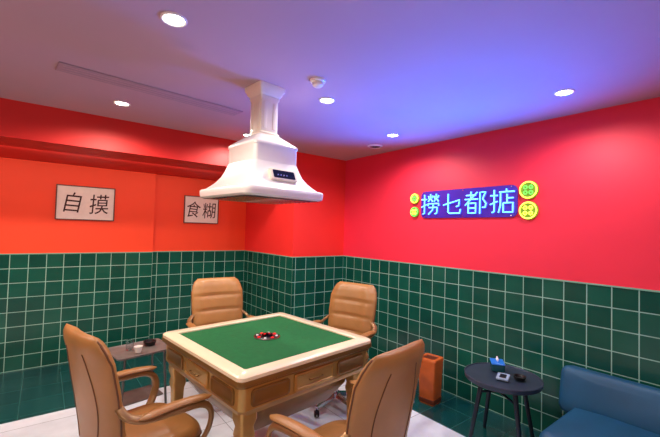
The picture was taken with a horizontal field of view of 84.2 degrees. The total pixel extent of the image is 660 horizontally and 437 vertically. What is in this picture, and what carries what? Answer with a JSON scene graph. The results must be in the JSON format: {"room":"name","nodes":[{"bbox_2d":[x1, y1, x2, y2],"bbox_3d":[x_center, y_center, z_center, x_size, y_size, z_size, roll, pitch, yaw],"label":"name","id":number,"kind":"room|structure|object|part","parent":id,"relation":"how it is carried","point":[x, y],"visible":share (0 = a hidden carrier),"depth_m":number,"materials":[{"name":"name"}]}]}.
{"room":"games hall","nodes":[
{"label":"games hall","id":0,"kind":"room"},
{"bbox_2d":[0,157,155,373],"bbox_3d":[-3.570,0.322,3.635,3.290,2.486,0.170,3,-2,-38],"label":"wall","id":1,"kind":"structure","parent":0,"point":[106,296],"depth_m":4.02,"materials":[{"name":"green tile"}]},
{"bbox_2d":[0,252,152,254],"bbox_3d":[-3.516,0.354,3.564,3.290,0.011,0.006,3,-2,-38],"label":"trim","id":2,"kind":"structure","parent":1,"relation":"attached to","point":[92,252],"depth_m":4.07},
{"bbox_2d":[55,184,115,220],"bbox_3d":[-2.768,-0.172,4.147,0.560,0.385,0.020,3,-2,-38],"label":"calligraphy","id":3,"kind":"object","parent":1,"relation":"attached to","point":[73,202],"visible":1,"depth_m":4.14,"materials":[{"name":"white paper"}]},
{"bbox_2d":[0,352,188,423],"bbox_3d":[-2.673,1.583,3.436,4.560,0.004,1.230,3,-2,-38],"label":"trim","id":4,"kind":"structure","parent":1,"relation":"attached to","point":[27,393],"depth_m":3.44,"materials":[{"name":"green tile"}]},
{"bbox_2d":[0,98,236,180],"bbox_3d":[-2.599,-0.754,3.499,4.560,0.291,1.257,3,-2,-38],"label":"ceiling beam","id":5,"kind":"structure","parent":1,"relation":"attached to","point":[28,131],"depth_m":3.35,"materials":[{"name":"red paint"}]},
{"bbox_2d":[149,174,245,339],"bbox_3d":[-1.798,0.416,5.067,1.270,2.486,0.100,3,-2,-38],"label":"wall","id":6,"kind":"structure","parent":0,"point":[174,274],"depth_m":4.87,"materials":[{"name":"green tile"}]},
{"bbox_2d":[153,250,243,251],"bbox_3d":[-1.768,0.449,5.022,1.264,0.011,0.006,3,-2,-38],"label":"trim","id":7,"kind":"structure","parent":6,"relation":"attached to","point":[215,250],"depth_m":4.94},
{"bbox_2d":[183,195,218,223],"bbox_3d":[-1.766,-0.117,5.021,0.470,0.370,0.020,3,-2,-38],"label":"calligraphy","id":8,"kind":"object","parent":6,"relation":"attached to","point":[197,209],"visible":0.99,"depth_m":5.01,"materials":[{"name":"white paper"}]},
{"bbox_2d":[0,379,464,436],"bbox_3d":[-0.734,1.631,1.601,5.554,0.100,6.850,3,-2,-38],"label":"floor","id":9,"kind":"structure","parent":0,"point":[63,423],"depth_m":2.90,"materials":[{"name":"white tile"}]},
{"bbox_2d":[108,338,166,406],"bbox_3d":[-1.472,1.293,2.798,0.330,0.595,0.410,0,-2,42],"label":"tray table","id":10,"kind":"object","parent":9,"relation":"on","point":[119,353],"visible":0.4,"depth_m":2.78,"materials":[{"name":"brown wood"}]},
{"bbox_3d":[-1.486,1.294,2.603,0.018,0.581,0.054,1,-2,8],"label":"leg","id":11,"kind":"part","parent":10,"relation":"part of","materials":[{"name":"grey metal"}]},
{"bbox_2d":[125,339,133,350],"bbox_3d":[-1.517,0.958,2.766,0.060,0.070,0.060,3,-2,-38],"label":"cup","id":12,"kind":"object","parent":10,"relation":"on","point":[130,342],"visible":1,"depth_m":2.75,"materials":[{"name":"clear glass"}]},
{"bbox_2d":[108,338,166,360],"bbox_3d":[-1.464,1.005,2.808,0.330,0.017,0.410,0,-2,42],"label":"tabletop","id":13,"kind":"object","parent":10,"relation":"on","point":[119,353],"depth_m":2.76,"materials":[{"name":"brown wood"}]},
{"bbox_2d":[134,345,142,352],"bbox_3d":[-1.425,0.971,2.711,0.060,0.045,0.060,3,-2,-38],"label":"cup","id":14,"kind":"object","parent":10,"relation":"on","point":[138,348],"visible":1,"depth_m":2.69,"materials":[{"name":"white ceramic"}]},
{"bbox_2d":[123,385,162,406],"bbox_3d":[-1.473,1.353,2.796,0.230,0.010,0.300,0,-2,42],"label":"shelf","id":15,"kind":"object","parent":10,"relation":"attached to","point":[140,394],"depth_m":2.78,"materials":[{"name":"brown wood"}]},
{"bbox_2d":[143,339,155,345],"bbox_3d":[-1.431,0.985,2.897,0.096,0.030,0.096,3,-2,-38],"label":"ashtray","id":16,"kind":"object","parent":10,"relation":"on","point":[148,342],"visible":1,"depth_m":2.88,"materials":[{"name":"black plastic"}]},
{"bbox_3d":[-1.458,1.307,2.994,0.018,0.581,0.054,1,-2,8],"label":"leg","id":17,"kind":"part","parent":10,"relation":"part of","materials":[{"name":"grey metal"}]},
{"bbox_3d":[-1.279,1.307,2.833,0.054,0.581,0.018,2,-2,-14],"label":"leg","id":18,"kind":"part","parent":10,"relation":"part of","materials":[{"name":"grey metal"}]},
{"bbox_2d":[63,324,213,436],"bbox_3d":[-1.018,1.064,1.952,0.654,1.040,0.662,0,-2,38],"label":"office chair","id":19,"kind":"object","parent":9,"relation":"on","point":[95,379],"visible":1,"depth_m":1.71,"materials":[{"name":"beige leather"}]},
{"bbox_3d":[-1.155,0.839,1.776,0.500,0.610,0.198,0,-2,38],"label":"backrest","id":20,"kind":"part","parent":19,"relation":"part of","materials":[{"name":"beige leather"}]},
{"bbox_3d":[-1.216,1.032,2.125,0.113,0.359,0.485,0,-2,38],"label":"armrest","id":21,"kind":"part","parent":19,"relation":"part of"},
{"bbox_3d":[-1.003,1.165,1.973,0.510,0.123,0.494,0,-2,38],"label":"seat","id":22,"kind":"part","parent":19,"relation":"part of","materials":[{"name":"beige leather"}]},
{"bbox_3d":[-0.803,1.034,1.803,0.113,0.359,0.485,0,-2,38],"label":"armrest","id":23,"kind":"part","parent":19,"relation":"part of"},
{"bbox_2d":[186,277,254,327],"bbox_3d":[-0.981,1.110,3.388,0.654,1.040,0.662,3,-2,-34],"label":"office chair","id":24,"kind":"object","parent":9,"relation":"on","point":[213,300],"visible":0.38,"depth_m":3.56,"materials":[{"name":"beige leather"}]},
{"bbox_3d":[-1.189,1.068,3.232,0.113,0.359,0.485,3,-2,-34],"label":"armrest","id":25,"kind":"part","parent":24,"relation":"part of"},
{"bbox_2d":[162,312,370,436],"bbox_3d":[-0.449,1.205,2.521,1.055,0.826,1.055,3,-3,-45],"label":"table","id":26,"kind":"object","parent":9,"relation":"on","point":[253,369],"visible":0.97,"depth_m":2.24,"materials":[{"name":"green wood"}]},
{"bbox_3d":[-1.022,0.921,2.400,0.009,0.090,0.250,3,-3,-45],"label":"panel","id":27,"kind":"part","parent":26,"relation":"part of","materials":[{"name":"brown wood"}]},
{"bbox_3d":[-1.060,1.296,2.522,0.100,0.610,0.100,3,-3,-45],"label":"leg","id":28,"kind":"part","parent":26,"relation":"part of","materials":[{"name":"brown wood"}]},
{"bbox_3d":[-0.801,0.920,2.174,0.012,0.100,0.320,3,-3,-45],"label":"chip drawer","id":29,"kind":"part","parent":26,"relation":"part of","materials":[{"name":"brown wood"}]},
{"bbox_3d":[-0.579,0.919,1.951,0.009,0.090,0.250,3,-3,-45],"label":"panel","id":30,"kind":"part","parent":26,"relation":"part of","materials":[{"name":"brown wood"}]},
{"bbox_3d":[-0.456,1.294,1.910,0.100,0.610,0.100,3,-3,-45],"label":"leg","id":31,"kind":"part","parent":26,"relation":"part of","materials":[{"name":"brown wood"}]},
{"bbox_3d":[-0.438,0.823,2.533,1.042,0.030,1.042,3,-3,-45],"label":"frame","id":32,"kind":"part","parent":26,"relation":"part of","materials":[{"name":"beige wood"}]},
{"bbox_3d":[-0.311,0.926,1.949,0.250,0.090,0.009,3,-3,-45],"label":"panel","id":33,"kind":"part","parent":26,"relation":"part of","materials":[{"name":"brown wood"}]},
{"bbox_3d":[-0.086,0.940,2.169,0.320,0.100,0.012,3,-3,-45],"label":"chip drawer","id":34,"kind":"part","parent":26,"relation":"part of","materials":[{"name":"brown wood"}]},
{"bbox_3d":[0.137,0.953,2.391,0.250,0.090,0.009,3,-3,-45],"label":"panel","id":35,"kind":"part","parent":26,"relation":"part of","materials":[{"name":"brown wood"}]},
{"bbox_3d":[0.156,1.329,2.513,0.100,0.610,0.100,3,-3,-45],"label":"leg","id":36,"kind":"part","parent":26,"relation":"part of","materials":[{"name":"brown wood"}]},
{"bbox_2d":[313,281,376,416],"bbox_3d":[0.073,1.136,3.285,0.654,1.040,0.662,0,-2,34],"label":"office chair","id":37,"kind":"object","parent":9,"relation":"on","point":[352,307],"visible":0.45,"depth_m":3.44,"materials":[{"name":"beige leather"}]},
{"bbox_3d":[-0.151,1.103,3.422,0.113,0.359,0.485,0,-2,34],"label":"armrest","id":38,"kind":"part","parent":37,"relation":"part of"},
{"bbox_3d":[0.208,0.931,3.485,0.500,0.610,0.198,0,-2,34],"label":"backrest","id":39,"kind":"part","parent":37,"relation":"part of","materials":[{"name":"beige leather"}]},
{"bbox_3d":[0.284,1.106,3.129,0.113,0.359,0.485,0,-2,34],"label":"armrest","id":40,"kind":"part","parent":37,"relation":"part of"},
{"bbox_2d":[266,339,424,436],"bbox_3d":[0.083,1.090,1.808,0.662,1.040,0.654,0,-3,44],"label":"office chair","id":41,"kind":"object","parent":9,"relation":"on","point":[380,401],"visible":1,"depth_m":1.57,"materials":[{"name":"beige leather"}]},
{"bbox_3d":[-0.107,1.048,1.630,0.485,0.359,0.113,0,-2,44],"label":"armrest","id":42,"kind":"part","parent":41,"relation":"part of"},
{"bbox_3d":[0.058,1.190,1.826,0.494,0.123,0.510,0,-2,44],"label":"seat","id":43,"kind":"part","parent":41,"relation":"part of","materials":[{"name":"beige leather"}]},
{"bbox_3d":[0.256,1.070,2.007,0.485,0.359,0.113,0,-2,44],"label":"armrest","id":44,"kind":"part","parent":41,"relation":"part of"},
{"bbox_3d":[0.256,0.875,1.654,0.198,0.610,0.500,0,-2,44],"label":"backrest","id":45,"kind":"part","parent":41,"relation":"part of","materials":[{"name":"beige leather"}]},
{"bbox_2d":[464,362,543,436],"bbox_3d":[1.261,1.408,2.678,0.528,0.510,0.528,3,-2,-38],"label":"table","id":46,"kind":"object","parent":9,"relation":"on","point":[481,374],"visible":0.94,"depth_m":2.65,"materials":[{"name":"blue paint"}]},
{"bbox_3d":[1.062,1.418,2.661,0.123,0.478,0.036,2,-2,-5],"label":"leg","id":47,"kind":"part","parent":46,"relation":"part of","materials":[{"name":"black metal"}]},
{"bbox_3d":[1.245,1.430,2.876,0.036,0.478,0.123,2,-2,-5],"label":"leg","id":48,"kind":"part","parent":46,"relation":"part of","materials":[{"name":"black metal"}]},
{"bbox_2d":[490,356,504,372],"bbox_3d":[1.283,1.110,2.799,0.094,0.090,0.128,1,-2,17],"label":"tissue box","id":49,"kind":"object","parent":46,"relation":"on","point":[496,364],"visible":1,"depth_m":2.75,"materials":[{"name":"blue cardboard"}]},
{"bbox_3d":[1.284,1.099,2.800,0.094,0.012,0.128,1,-2,17],"label":"box lid","id":50,"kind":"part","parent":49,"relation":"part of","materials":[{"name":"blue plastic"}]},
{"bbox_2d":[496,372,509,381],"bbox_3d":[1.248,1.142,2.631,0.080,0.015,0.120,0,-2,32],"label":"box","id":51,"kind":"object","parent":46,"relation":"on","point":[500,376],"visible":1,"depth_m":2.62,"materials":[{"name":"white plastic"}]},
{"bbox_3d":[1.277,1.418,2.478,0.036,0.478,0.123,2,-2,-5],"label":"leg","id":52,"kind":"part","parent":46,"relation":"part of","materials":[{"name":"black metal"}]},
{"bbox_2d":[513,374,526,380],"bbox_3d":[1.360,1.141,2.618,0.090,0.022,0.090,3,-2,-38],"label":"ashtray","id":53,"kind":"object","parent":46,"relation":"on","point":[519,377],"visible":1,"depth_m":2.62,"materials":[{"name":"black plastic"}]},
{"bbox_3d":[1.460,1.430,2.693,0.123,0.478,0.036,2,-2,-5],"label":"leg","id":54,"kind":"part","parent":46,"relation":"part of","materials":[{"name":"black metal"}]},
{"bbox_2d":[539,365,659,436],"bbox_3d":[2.070,1.345,1.708,0.762,0.625,1.955,3,-2,-38],"label":"sofa","id":55,"kind":"object","parent":9,"relation":"on","point":[595,404],"visible":1,"depth_m":2.31,"materials":[{"name":"teal leather"}]},
{"bbox_2d":[539,408,659,436],"bbox_3d":[1.778,1.343,2.022,0.690,0.162,0.916,3,-2,-38],"label":"seat cushion","id":56,"kind":"object","parent":55,"relation":"on","point":[578,422],"depth_m":2.22,"materials":[{"name":"teal leather"}]},
{"bbox_2d":[242,202,293,318],"bbox_3d":[-0.818,0.440,4.926,0.100,2.486,1.330,3,-2,-38],"label":"wall","id":57,"kind":"structure","parent":0,"point":[267,283],"depth_m":4.84,"materials":[{"name":"green tile"}]},
{"bbox_2d":[244,250,291,257],"bbox_3d":[-0.860,0.470,4.893,0.006,0.011,1.330,3,-2,-38],"label":"trim","id":58,"kind":"structure","parent":57,"relation":"attached to","point":[244,250],"depth_m":4.81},
{"bbox_2d":[291,152,345,325],"bbox_3d":[-0.166,0.449,4.656,0.794,2.486,0.100,3,-2,-38],"label":"wall","id":59,"kind":"structure","parent":0,"point":[318,230],"depth_m":4.61,"materials":[{"name":"red paint"}]},
{"bbox_2d":[292,255,342,257],"bbox_3d":[-0.138,0.481,4.610,0.794,0.011,0.006,3,-2,-38],"label":"trim","id":60,"kind":"structure","parent":59,"relation":"attached to","point":[342,255],"depth_m":4.58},
{"bbox_2d":[0,0,659,160],"bbox_3d":[-0.661,-0.952,1.683,5.554,0.100,6.850,3,-2,-38],"label":"ceiling","id":61,"kind":"structure","parent":0,"point":[423,72],"depth_m":2.02,"materials":[{"name":"paint"}]},
{"bbox_2d":[113,100,130,105],"bbox_3d":[-1.609,-0.888,2.823,0.116,0.009,0.116,3,-2,-38],"label":"recessed light","id":62,"kind":"object","parent":61,"relation":"in","point":[117,102],"visible":1,"depth_m":2.81,"materials":[{"name":"white plastic"}]},
{"bbox_2d":[55,62,242,115],"bbox_3d":[-1.189,-0.884,2.583,1.200,0.010,0.150,3,-2,-43],"label":"ceiling vent","id":63,"kind":"object","parent":61,"relation":"in","point":[63,67],"visible":1,"depth_m":2.48,"materials":[{"name":"metal"}]},
{"bbox_2d":[160,11,187,26],"bbox_3d":[-0.707,-0.900,1.655,0.116,0.009,0.116,3,-2,-38],"label":"recessed light","id":64,"kind":"object","parent":61,"relation":"in","point":[173,19],"visible":1,"depth_m":1.65,"materials":[{"name":"white plastic"}]},
{"bbox_2d":[200,80,322,203],"bbox_3d":[-0.447,-0.494,2.437,0.610,0.754,0.610,3,-3,-44],"label":"range hood","id":65,"kind":"object","parent":61,"relation":"hanging from","point":[261,168],"visible":1,"depth_m":2.31,"materials":[{"name":"white metal"}]},
{"bbox_2d":[205,195,317,203],"bbox_3d":[-0.457,-0.128,2.426,0.566,0.008,0.566,3,-3,-44],"label":"grille","id":66,"kind":"object","parent":65,"relation":"attached to","point":[262,199],"depth_m":2.32,"materials":[{"name":"grey metal"}]},
{"bbox_3d":[-0.299,-0.264,2.286,0.200,0.088,0.070,3,-3,-44],"label":"control panel","id":67,"kind":"part","parent":65,"relation":"part of","materials":[{"name":"black plastic"}]},
{"bbox_2d":[310,77,325,87],"bbox_3d":[-0.076,-0.844,2.285,0.100,0.047,0.100,3,-2,-38],"label":"smoke detector","id":68,"kind":"object","parent":61,"relation":"attached to","point":[317,82],"visible":1,"depth_m":2.26,"materials":[{"name":"white plastic"}]},
{"bbox_2d":[319,97,334,103],"bbox_3d":[-0.022,-0.850,2.632,0.116,0.009,0.116,3,-2,-38],"label":"recessed light","id":69,"kind":"object","parent":61,"relation":"in","point":[327,100],"visible":1,"depth_m":2.62,"materials":[{"name":"white plastic"}]},
{"bbox_2d":[367,144,382,148],"bbox_3d":[0.494,-0.791,4.016,0.170,0.012,0.170,3,-2,-38],"label":"ceiling vent","id":70,"kind":"object","parent":61,"relation":"in","point":[374,146],"visible":1,"depth_m":4.00,"materials":[{"name":"white plastic"}]},
{"bbox_2d":[387,133,398,136],"bbox_3d":[0.606,-0.804,3.532,0.116,0.009,0.116,3,-2,-38],"label":"recessed light","id":71,"kind":"object","parent":61,"relation":"in","point":[391,134],"visible":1,"depth_m":3.52,"materials":[{"name":"white plastic"}]},
{"bbox_2d":[554,89,574,95],"bbox_3d":[1.517,-0.816,2.366,0.116,0.009,0.116,3,-2,-38],"label":"recessed light","id":72,"kind":"object","parent":61,"relation":"in","point":[563,92],"visible":1,"depth_m":2.36,"materials":[{"name":"white plastic"}]},
{"bbox_2d":[343,97,659,431],"bbox_3d":[1.858,0.447,2.799,0.100,2.486,5.320,3,-2,-38],"label":"wall","id":73,"kind":"structure","parent":0,"point":[596,173],"depth_m":3.00,"materials":[{"name":"red paint"}]},
{"bbox_2d":[366,359,540,436],"bbox_3d":[1.566,1.674,2.558,0.554,0.004,5.320,3,-2,-38],"label":"floor","id":74,"kind":"structure","parent":73,"relation":"attached to","point":[455,413],"depth_m":3.06,"materials":[{"name":"green tile"}]},
{"bbox_2d":[419,353,443,406],"bbox_3d":[0.921,1.475,3.351,0.180,0.407,0.180,0,-3,44],"label":"waste bin","id":75,"kind":"object","parent":74,"relation":"on","point":[430,375],"visible":0.86,"depth_m":3.29,"materials":[{"name":"orange plastic"}]},
{"bbox_3d":[0.926,1.289,3.357,0.180,0.035,0.180,0,-2,44],"label":"bin lid","id":76,"kind":"part","parent":75,"relation":"part of","materials":[{"name":"orange plastic"}]},
{"bbox_2d":[410,181,538,219],"bbox_3d":[1.280,-0.147,3.466,0.035,0.322,1.306,3,-2,-38],"label":"sign","id":77,"kind":"object","parent":73,"relation":"attached to","point":[493,201],"visible":1,"depth_m":3.36,"materials":[{"name":"multicoloured plastic"}]},
{"bbox_2d":[343,255,659,292],"bbox_3d":[1.817,0.477,2.763,0.006,0.011,5.314,3,-2,-38],"label":"trim","id":78,"kind":"structure","parent":73,"relation":"attached to","point":[343,255],"depth_m":3.00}
]}

